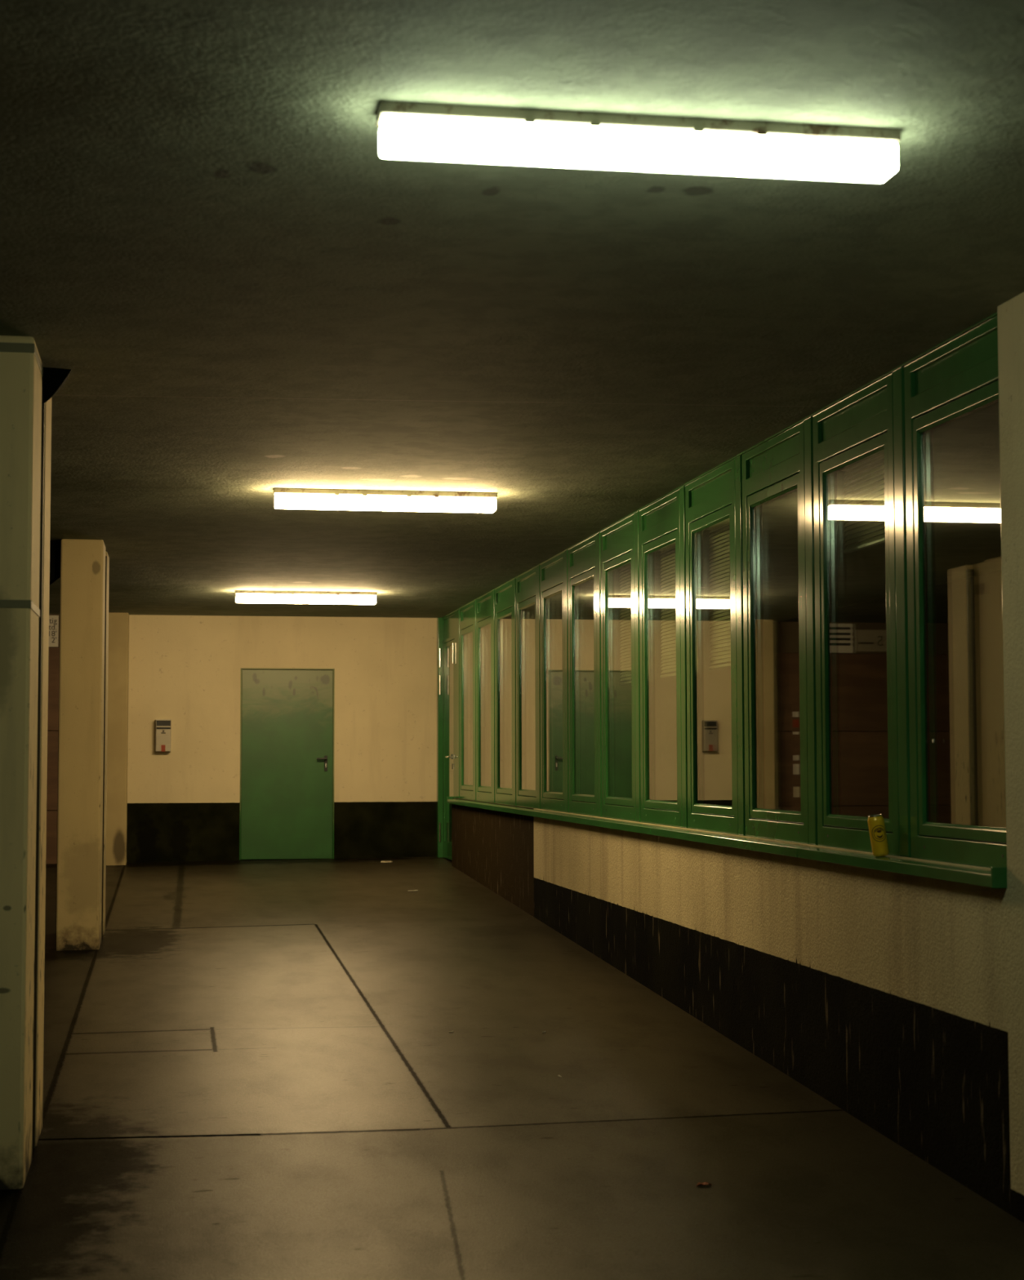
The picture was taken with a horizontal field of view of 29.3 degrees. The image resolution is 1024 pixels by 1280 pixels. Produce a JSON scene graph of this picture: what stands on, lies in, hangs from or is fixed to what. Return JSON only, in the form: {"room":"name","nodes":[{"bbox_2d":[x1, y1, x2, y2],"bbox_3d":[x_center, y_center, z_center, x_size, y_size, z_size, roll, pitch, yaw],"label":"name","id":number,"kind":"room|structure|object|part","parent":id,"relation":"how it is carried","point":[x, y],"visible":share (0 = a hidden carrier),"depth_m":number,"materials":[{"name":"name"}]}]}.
{"room":"covered walkway","nodes":[
{"label":"covered walkway","id":0,"kind":"room"},
{"bbox_2d":[48,613,436,862],"bbox_3d":[-5.025,1.323,21.225,9.200,3.196,0.300,0,-4,-10],"label":"wall","id":1,"kind":"structure","parent":0,"point":[183,802],"depth_m":21.54,"materials":[{"name":"paint"}]},
{"bbox_2d":[45,647,59,863],"bbox_3d":[-6.958,1.233,20.816,4.850,2.338,0.070,0,-4,-10],"label":"door","id":2,"kind":"structure","parent":1,"relation":"in","point":[53,652],"depth_m":21.12,"materials":[{"name":"brown wood"}]},
{"bbox_3d":[-6.956,2.112,20.762,4.850,0.577,0.070,0,-4,-10],"label":"panel","id":3,"kind":"part","parent":2,"relation":"part of","materials":[{"name":"brown wood"}]},
{"bbox_3d":[-6.958,1.392,20.806,4.850,0.853,0.070,0,-4,-10],"label":"panel","id":4,"kind":"part","parent":2,"relation":"part of","materials":[{"name":"brown wood"}]},
{"bbox_3d":[-6.959,0.513,20.860,4.850,0.896,0.070,0,-4,-10],"label":"panel","id":5,"kind":"part","parent":2,"relation":"part of","materials":[{"name":"brown wood"}]},
{"bbox_2d":[48,615,58,646],"bbox_3d":[-5.199,-0.098,21.126,0.600,0.340,0.010,0,-4,-10],"label":"parking sign","id":6,"kind":"object","parent":1,"relation":"attached to","point":[53,620],"visible":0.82,"depth_m":21.17,"materials":[{"name":"beige"}]},
{"bbox_2d":[155,719,171,751],"bbox_3d":[-3.782,1.037,21.258,0.164,0.350,0.086,0,-4,-10],"label":"ashtray","id":7,"kind":"object","parent":1,"relation":"attached to","point":[162,735],"visible":1,"depth_m":21.22,"materials":[{"name":"metal"}]},
{"bbox_2d":[155,719,171,728],"bbox_3d":[-3.783,0.914,21.266,0.164,0.105,0.085,0,-4,-10],"label":"hood","id":8,"kind":"object","parent":7,"relation":"attached to","point":[160,723],"depth_m":21.24,"materials":[{"name":"plastic"}]},
{"bbox_2d":[239,667,334,860],"bbox_3d":[-2.466,1.357,21.507,1.030,2.095,0.116,0,-4,-10],"label":"door","id":9,"kind":"structure","parent":1,"relation":"in","point":[287,715],"depth_m":21.52,"materials":[{"name":"green metal"}]},
{"bbox_3d":[-2.092,1.306,21.546,0.114,0.023,0.060,0,-4,-10],"label":"handle","id":10,"kind":"part","parent":9,"relation":"part of","materials":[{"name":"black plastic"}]},
{"bbox_3d":[-2.050,1.361,21.582,0.035,0.173,0.009,0,-4,-10],"label":"lock plate","id":11,"kind":"part","parent":9,"relation":"part of","materials":[{"name":"black plastic"}]},
{"bbox_2d":[0,0,1023,621],"bbox_3d":[-0.765,-1.217,8.177,13.200,0.250,28.200,0,-4,-10],"label":"ceiling","id":12,"kind":"structure","parent":0,"point":[203,221],"depth_m":6.43,"materials":[{"name":"paint"}]},
{"bbox_2d":[235,590,377,604],"bbox_3d":[-1.935,-0.400,18.435,1.322,0.112,0.116,0,-4,-10],"label":"ceiling light","id":13,"kind":"object","parent":12,"relation":"attached to","point":[242,596],"visible":1,"depth_m":18.38,"materials":[{"name":"white plastic"}]},
{"bbox_2d":[235,590,377,595],"bbox_3d":[-1.935,-0.441,18.438,1.322,0.030,0.107,0,-4,-10],"label":"tray","id":14,"kind":"object","parent":13,"relation":"on","point":[238,593],"depth_m":18.37,"materials":[{"name":"white metal"}]},
{"bbox_2d":[273,488,497,513],"bbox_3d":[-0.746,-0.825,11.600,1.322,0.112,0.116,0,-4,-10],"label":"ceiling light","id":15,"kind":"object","parent":12,"relation":"attached to","point":[284,498],"visible":1,"depth_m":11.55,"materials":[{"name":"white plastic"}]},
{"bbox_2d":[273,488,497,498],"bbox_3d":[-0.746,-0.865,11.603,1.322,0.030,0.107,0,-4,-10],"label":"tray","id":16,"kind":"object","parent":15,"relation":"on","point":[278,493],"depth_m":11.53,"materials":[{"name":"white metal"}]},
{"bbox_2d":[376,101,900,183],"bbox_3d":[0.325,-1.240,4.898,1.322,0.112,0.116,0,-4,-10],"label":"ceiling light","id":17,"kind":"object","parent":12,"relation":"attached to","point":[420,131],"visible":1,"depth_m":4.85,"materials":[{"name":"white plastic"}]},
{"bbox_2d":[376,101,900,142],"bbox_3d":[0.324,-1.281,4.901,1.322,0.030,0.107,0,-4,-10],"label":"tray","id":18,"kind":"object","parent":17,"relation":"on","point":[388,112],"depth_m":4.84,"materials":[{"name":"white metal"}]},
{"bbox_2d":[0,857,1023,1279],"bbox_3d":[-2.829,2.147,7.617,9.000,1.259,28.200,0,-4,-10],"label":"floor","id":19,"kind":"structure","parent":0,"point":[255,1070],"depth_m":8.28,"materials":[{"name":"grey concrete"}]},
{"bbox_2d":[0,335,51,1190],"bbox_3d":[-2.025,0.473,7.745,0.305,3.174,1.062,0,-4,-10],"label":"pillar","id":20,"kind":"structure","parent":19,"relation":"on","point":[25,423],"depth_m":7.30,"materials":[{"name":"paint"}]},
{"bbox_3d":[-1.981,0.481,7.890,0.156,3.091,0.029,0,-4,-10],"label":"guide rail","id":21,"kind":"part","parent":20,"relation":"part of","materials":[{"name":"brown"}]},
{"bbox_2d":[41,367,71,404],"bbox_3d":[-1.859,-1.020,7.910,0.157,0.169,0.056,0,-4,-10],"label":"flap","id":22,"kind":"object","parent":20,"relation":"attached to","point":[52,379],"visible":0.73,"depth_m":7.91,"materials":[{"name":"black"}]},
{"bbox_2d":[55,538,109,951],"bbox_3d":[-3.181,0.783,14.553,0.300,2.948,1.200,0,-4,-10],"label":"pillar","id":23,"kind":"structure","parent":19,"relation":"on","point":[82,793],"depth_m":13.97,"materials":[{"name":"paint"}]},
{"bbox_2d":[48,540,60,585],"bbox_3d":[-3.457,-0.519,14.146,0.397,0.394,0.186,0,-4,-10],"label":"flap","id":24,"kind":"object","parent":23,"relation":"attached to","point":[55,545],"visible":0.25,"depth_m":14.11,"materials":[{"name":"black"}]},
{"bbox_3d":[-3.144,0.792,14.746,0.156,2.861,0.029,0,-4,-10],"label":"guide rail","id":25,"kind":"part","parent":23,"relation":"part of","materials":[{"name":"brown metal"}]},
{"bbox_2d":[106,612,128,865],"bbox_3d":[-4.283,1.069,21.048,0.300,2.714,0.327,0,-4,-10],"label":"wall pier","id":26,"kind":"object","parent":19,"relation":"on","point":[118,622],"visible":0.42,"depth_m":20.90,"materials":[{"name":"paint"}]},
{"bbox_2d":[696,1182,711,1186],"bbox_3d":[0.700,1.986,7.151,0.038,0.011,0.047,-3,-4,35],"label":"fallen leaf","id":27,"kind":"object","parent":19,"relation":"on","point":[704,1183],"visible":1,"depth_m":7.15,"materials":[{"name":"brown plant"}]},
{"bbox_2d":[451,292,1023,1222],"bbox_3d":[1.689,0.819,7.593,0.220,3.896,26.480,0,-4,-10],"label":"wall","id":28,"kind":"structure","parent":0,"point":[896,999],"depth_m":8.27,"materials":[{"name":"paint"}]},
{"bbox_2d":[436,610,457,859],"bbox_3d":[-0.673,1.047,21.146,0.130,2.670,1.341,0,-4,-10],"label":"door","id":29,"kind":"structure","parent":28,"relation":"in","point":[446,626],"depth_m":21.49,"materials":[{"name":"green paint"}]},
{"bbox_3d":[-0.770,1.085,21.750,0.118,2.670,0.116,0,-4,-10],"label":"corner post","id":30,"kind":"part","parent":29,"relation":"part of","materials":[{"name":"green metal"}]},
{"bbox_3d":[-0.663,1.126,21.209,0.020,2.120,0.740,0,-4,-10],"label":"pane","id":31,"kind":"part","parent":29,"relation":"part of","materials":[{"name":"clear glass"}]},
{"bbox_3d":[-0.671,1.246,20.926,0.064,0.055,0.160,0,-4,-10],"label":"handle","id":32,"kind":"part","parent":29,"relation":"part of","materials":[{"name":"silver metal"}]},
{"bbox_3d":[-0.634,1.044,21.094,0.070,2.670,1.225,0,-4,-10],"label":"frame","id":33,"kind":"part","parent":29,"relation":"part of","materials":[{"name":"green paint"}]},
{"bbox_2d":[457,601,474,799],"bbox_3d":[-0.434,0.627,19.940,0.079,1.980,1.154,0,-4,-10],"label":"window","id":34,"kind":"structure","parent":28,"relation":"in","point":[465,728],"depth_m":20.05,"materials":[{"name":"green paint"}]},
{"bbox_3d":[-0.428,0.696,19.878,0.057,1.651,0.876,0,-4,-10],"label":"sash","id":35,"kind":"part","parent":34,"relation":"part of","materials":[{"name":"green paint"}]},
{"bbox_3d":[-0.437,-0.267,19.936,0.018,0.097,0.882,0,-4,-10],"label":"transom panel","id":36,"kind":"part","parent":34,"relation":"part of","materials":[{"name":"green paint"}]},
{"bbox_3d":[-0.434,0.701,19.878,0.020,1.553,0.783,0,-4,-10],"label":"pane","id":37,"kind":"part","parent":34,"relation":"part of","materials":[{"name":"clear glass"}]},
{"bbox_2d":[473,591,492,802],"bbox_3d":[-0.241,0.556,18.800,0.079,1.980,1.154,0,-4,-10],"label":"window","id":38,"kind":"structure","parent":28,"relation":"in","point":[482,606],"depth_m":18.87,"materials":[{"name":"green paint"}]},
{"bbox_3d":[-0.235,0.625,18.738,0.057,1.651,0.876,0,-4,-10],"label":"sash","id":39,"kind":"part","parent":38,"relation":"part of","materials":[{"name":"green paint"}]},
{"bbox_3d":[-0.243,-0.338,18.796,0.018,0.097,0.882,0,-4,-10],"label":"transom panel","id":40,"kind":"part","parent":38,"relation":"part of","materials":[{"name":"green paint"}]},
{"bbox_3d":[-0.240,0.630,18.738,0.020,1.553,0.783,0,-4,-10],"label":"pane","id":41,"kind":"part","parent":38,"relation":"part of","materials":[{"name":"clear glass"}]},
{"bbox_2d":[492,580,513,804],"bbox_3d":[-0.047,0.485,17.660,0.079,1.980,1.154,0,-4,-10],"label":"window","id":42,"kind":"structure","parent":28,"relation":"in","point":[502,596],"depth_m":17.74,"materials":[{"name":"green paint"}]},
{"bbox_3d":[-0.041,0.555,17.598,0.057,1.651,0.876,0,-4,-10],"label":"sash","id":43,"kind":"part","parent":42,"relation":"part of","materials":[{"name":"green paint"}]},
{"bbox_3d":[-0.050,-0.409,17.657,0.018,0.097,0.882,0,-4,-10],"label":"transom panel","id":44,"kind":"part","parent":42,"relation":"part of","materials":[{"name":"green paint"}]},
{"bbox_3d":[-0.047,0.560,17.598,0.020,1.553,0.783,0,-4,-10],"label":"pane","id":45,"kind":"part","parent":42,"relation":"part of","materials":[{"name":"clear glass"}]},
{"bbox_2d":[512,566,537,808],"bbox_3d":[0.146,0.414,16.521,0.079,1.980,1.154,0,-4,-10],"label":"window","id":46,"kind":"structure","parent":28,"relation":"in","point":[524,586],"depth_m":16.58,"materials":[{"name":"green paint"}]},
{"bbox_3d":[0.152,0.484,16.458,0.057,1.651,0.876,0,-4,-10],"label":"sash","id":47,"kind":"part","parent":46,"relation":"part of","materials":[{"name":"green paint"}]},
{"bbox_3d":[0.144,-0.479,16.517,0.018,0.097,0.882,0,-4,-10],"label":"transom panel","id":48,"kind":"part","parent":46,"relation":"part of","materials":[{"name":"green paint"}]},
{"bbox_3d":[0.147,0.489,16.459,0.020,1.553,0.783,0,-4,-10],"label":"pane","id":49,"kind":"part","parent":46,"relation":"part of","materials":[{"name":"clear glass"}]},
{"bbox_2d":[537,551,564,811],"bbox_3d":[0.340,0.344,15.381,0.079,1.980,1.154,0,-4,-10],"label":"window","id":50,"kind":"structure","parent":28,"relation":"in","point":[550,574],"depth_m":15.44,"materials":[{"name":"green paint"}]},
{"bbox_3d":[0.346,0.413,15.319,0.057,1.651,0.876,0,-4,-10],"label":"sash","id":51,"kind":"part","parent":50,"relation":"part of","materials":[{"name":"green paint"}]},
{"bbox_3d":[0.338,-0.550,15.377,0.018,0.097,0.882,0,-4,-10],"label":"transom panel","id":52,"kind":"part","parent":50,"relation":"part of","materials":[{"name":"green paint"}]},
{"bbox_3d":[0.340,0.418,15.319,0.020,1.553,0.783,0,-4,-10],"label":"pane","id":53,"kind":"part","parent":50,"relation":"part of","materials":[{"name":"clear glass"}]},
{"bbox_2d":[564,534,597,816],"bbox_3d":[0.533,0.273,14.241,0.079,1.980,1.154,0,-4,-10],"label":"window","id":54,"kind":"structure","parent":28,"relation":"in","point":[580,560],"depth_m":14.36,"materials":[{"name":"green paint"}]},
{"bbox_3d":[0.534,0.347,14.179,0.020,1.553,0.783,0,-4,-10],"label":"pane","id":55,"kind":"part","parent":54,"relation":"part of","materials":[{"name":"clear glass"}]},
{"bbox_3d":[0.531,-0.621,14.237,0.018,0.097,0.882,0,-4,-10],"label":"transom panel","id":56,"kind":"part","parent":54,"relation":"part of","materials":[{"name":"green paint"}]},
{"bbox_3d":[0.539,0.342,14.179,0.057,1.651,0.876,0,-4,-10],"label":"sash","id":57,"kind":"part","parent":54,"relation":"part of","materials":[{"name":"green paint"}]},
{"bbox_2d":[595,513,635,821],"bbox_3d":[0.727,0.202,13.101,0.079,1.980,1.154,0,-4,-10],"label":"window","id":58,"kind":"structure","parent":28,"relation":"in","point":[615,545],"depth_m":13.41,"materials":[{"name":"green paint"}]},
{"bbox_3d":[0.725,-0.692,13.098,0.018,0.097,0.882,0,-4,-10],"label":"transom panel","id":59,"kind":"part","parent":58,"relation":"part of","materials":[{"name":"green paint"}]},
{"bbox_3d":[0.733,0.272,13.039,0.057,1.651,0.876,0,-4,-10],"label":"sash","id":60,"kind":"part","parent":58,"relation":"part of","materials":[{"name":"green paint"}]},
{"bbox_2d":[617,563,631,684],"bbox_3d":[0.819,-0.136,13.081,0.040,0.838,0.843,0,-4,-10],"label":"blind","id":61,"kind":"object","parent":58,"relation":"attached to","point":[628,566],"visible":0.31,"depth_m":13.33,"materials":[{"name":"beige plastic"}]},
{"bbox_3d":[0.819,-0.535,13.105,0.040,0.040,0.843,0,-4,-10],"label":"head rail","id":62,"kind":"part","parent":61,"relation":"part of","materials":[{"name":"beige metal"}]},
{"bbox_3d":[0.820,0.275,13.055,0.024,0.014,0.843,0,-4,-10],"label":"rail","id":63,"kind":"part","parent":61,"relation":"part of","materials":[{"name":"beige"}]},
{"bbox_2d":[634,488,681,826],"bbox_3d":[0.921,0.131,11.962,0.079,1.980,1.154,0,-4,-10],"label":"window","id":64,"kind":"structure","parent":28,"relation":"in","point":[657,525],"depth_m":12.27,"materials":[{"name":"green paint"}]},
{"bbox_3d":[0.918,-0.762,11.958,0.018,0.097,0.882,0,-4,-10],"label":"transom panel","id":65,"kind":"part","parent":64,"relation":"part of","materials":[{"name":"green paint"}]},
{"bbox_3d":[0.927,0.201,11.899,0.057,1.651,0.876,0,-4,-10],"label":"sash","id":66,"kind":"part","parent":64,"relation":"part of","materials":[{"name":"green paint"}]},
{"bbox_2d":[658,543,675,677],"bbox_3d":[1.013,-0.207,11.941,0.040,0.838,0.843,0,-4,-10],"label":"blind","id":67,"kind":"object","parent":64,"relation":"attached to","point":[673,546],"visible":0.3,"depth_m":12.17,"materials":[{"name":"beige plastic"}]},
{"bbox_3d":[1.012,-0.605,11.966,0.040,0.040,0.843,0,-4,-10],"label":"head rail","id":68,"kind":"part","parent":67,"relation":"part of","materials":[{"name":"beige"}]},
{"bbox_3d":[1.014,0.204,11.915,0.024,0.014,0.843,0,-4,-10],"label":"rail","id":69,"kind":"part","parent":67,"relation":"part of","materials":[{"name":"beige plastic"}]},
{"bbox_2d":[679,458,737,834],"bbox_3d":[1.114,0.060,10.822,0.079,1.980,1.154,0,-4,-10],"label":"window","id":70,"kind":"structure","parent":28,"relation":"in","point":[707,502],"depth_m":11.13,"materials":[{"name":"green paint"}]},
{"bbox_3d":[1.112,-0.833,10.818,0.018,0.097,0.882,0,-4,-10],"label":"transom panel","id":71,"kind":"part","parent":70,"relation":"part of","materials":[{"name":"green paint"}]},
{"bbox_3d":[1.120,0.130,10.760,0.057,1.651,0.876,0,-4,-10],"label":"sash","id":72,"kind":"part","parent":70,"relation":"part of","materials":[{"name":"green paint"}]},
{"bbox_2d":[706,519,730,669],"bbox_3d":[1.206,-0.278,10.801,0.040,0.838,0.843,0,-4,-10],"label":"blind","id":73,"kind":"object","parent":70,"relation":"attached to","point":[723,524],"visible":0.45,"depth_m":11.00,"materials":[{"name":"beige plastic"}]},
{"bbox_3d":[1.206,-0.676,10.826,0.040,0.040,0.843,0,-4,-10],"label":"head rail","id":74,"kind":"part","parent":73,"relation":"part of","materials":[{"name":"beige plastic"}]},
{"bbox_3d":[1.207,0.133,10.776,0.024,0.014,0.843,0,-4,-10],"label":"rail","id":75,"kind":"part","parent":73,"relation":"part of","materials":[{"name":"beige"}]},
{"bbox_2d":[441,311,997,617],"bbox_3d":[0.489,-0.708,14.342,0.020,0.012,15.097,0,-4,-10],"label":"trim","id":76,"kind":"structure","parent":28,"relation":"attached to","point":[994,314],"depth_m":9.40,"materials":[{"name":"green paint"}]},
{"bbox_2d":[446,796,1007,888],"bbox_3d":[0.545,1.252,13.689,0.114,0.073,14.029,0,-4,-10],"label":"sill","id":77,"kind":"structure","parent":28,"relation":"attached to","point":[996,877],"depth_m":9.00,"materials":[{"name":"green paint"}]},
{"bbox_2d":[867,813,888,857],"bbox_3d":[1.492,0.796,7.983,0.085,0.174,0.066,0,-4,-10],"label":"drink can","id":78,"kind":"object","parent":77,"relation":"on","point":[877,835],"visible":1,"depth_m":7.96,"materials":[{"name":"yellow metal"}]},
{"bbox_3d":[1.480,0.717,7.986,0.057,0.006,0.057,-8,-2,-10],"label":"can lid","id":79,"kind":"part","parent":78,"relation":"part of","materials":[{"name":"silver metal"}]},
{"bbox_2d":[734,421,808,843],"bbox_3d":[1.308,-0.010,9.682,0.079,1.980,1.154,0,-4,-10],"label":"window","id":80,"kind":"structure","parent":28,"relation":"in","point":[773,469],"depth_m":9.98,"materials":[{"name":"green paint"}]},
{"bbox_3d":[1.306,-0.904,9.678,0.018,0.097,0.882,0,-4,-10],"label":"transom panel","id":81,"kind":"part","parent":80,"relation":"part of","materials":[{"name":"green paint"}]},
{"bbox_3d":[1.314,0.059,9.620,0.057,1.651,0.876,0,-4,-10],"label":"sash","id":82,"kind":"part","parent":80,"relation":"part of","materials":[{"name":"green paint"}]},
{"bbox_2d":[804,373,899,855],"bbox_3d":[1.501,-0.081,8.542,0.079,1.980,1.154,0,-4,-10],"label":"window","id":83,"kind":"structure","parent":28,"relation":"in","point":[858,428],"depth_m":8.84,"materials":[{"name":"green paint"}]},
{"bbox_3d":[1.499,-0.975,8.539,0.018,0.097,0.882,0,-4,-10],"label":"transom panel","id":84,"kind":"part","parent":83,"relation":"part of","materials":[{"name":"green paint"}]},
{"bbox_3d":[1.507,-0.011,8.480,0.057,1.651,0.876,0,-4,-10],"label":"sash","id":85,"kind":"part","parent":83,"relation":"part of","materials":[{"name":"clear glass"}]},
{"bbox_2d":[840,451,884,553],"bbox_3d":[1.593,-0.629,8.534,0.040,0.418,0.843,0,-4,-10],"label":"blind","id":86,"kind":"object","parent":83,"relation":"attached to","point":[880,539],"visible":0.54,"depth_m":8.69,"materials":[{"name":"beige plastic"}]},
{"bbox_3d":[1.593,-0.818,8.546,0.040,0.040,0.843,0,-4,-10],"label":"head rail","id":87,"kind":"part","parent":86,"relation":"part of","materials":[{"name":"beige"}]},
{"bbox_3d":[1.593,-0.427,8.522,0.024,0.014,0.843,0,-4,-10],"label":"rail","id":88,"kind":"part","parent":86,"relation":"part of","materials":[{"name":"beige"}]},
{"bbox_2d":[892,315,1006,866],"bbox_3d":[1.695,-0.152,7.403,0.079,1.980,1.154,0,-4,-10],"label":"window","id":89,"kind":"structure","parent":28,"relation":"in","point":[957,379],"depth_m":7.73,"materials":[{"name":"green paint"}]},
{"bbox_3d":[1.693,-1.046,7.399,0.018,0.097,0.882,0,-4,-10],"label":"transom panel","id":90,"kind":"part","parent":89,"relation":"part of","materials":[{"name":"green paint"}]},
{"bbox_3d":[1.701,-0.082,7.340,0.057,1.651,0.876,0,-4,-10],"label":"sash","id":91,"kind":"part","parent":89,"relation":"part of","materials":[{"name":"green paint"}]},
{"bbox_2d":[587,569,1005,828],"bbox_3d":[2.665,1.032,14.311,3.950,3.496,16.600,0,-4,-10],"label":"wall","id":92,"kind":"structure","parent":0,"point":[969,611],"depth_m":19.79,"materials":[{"name":"grey paint"}]}
]}

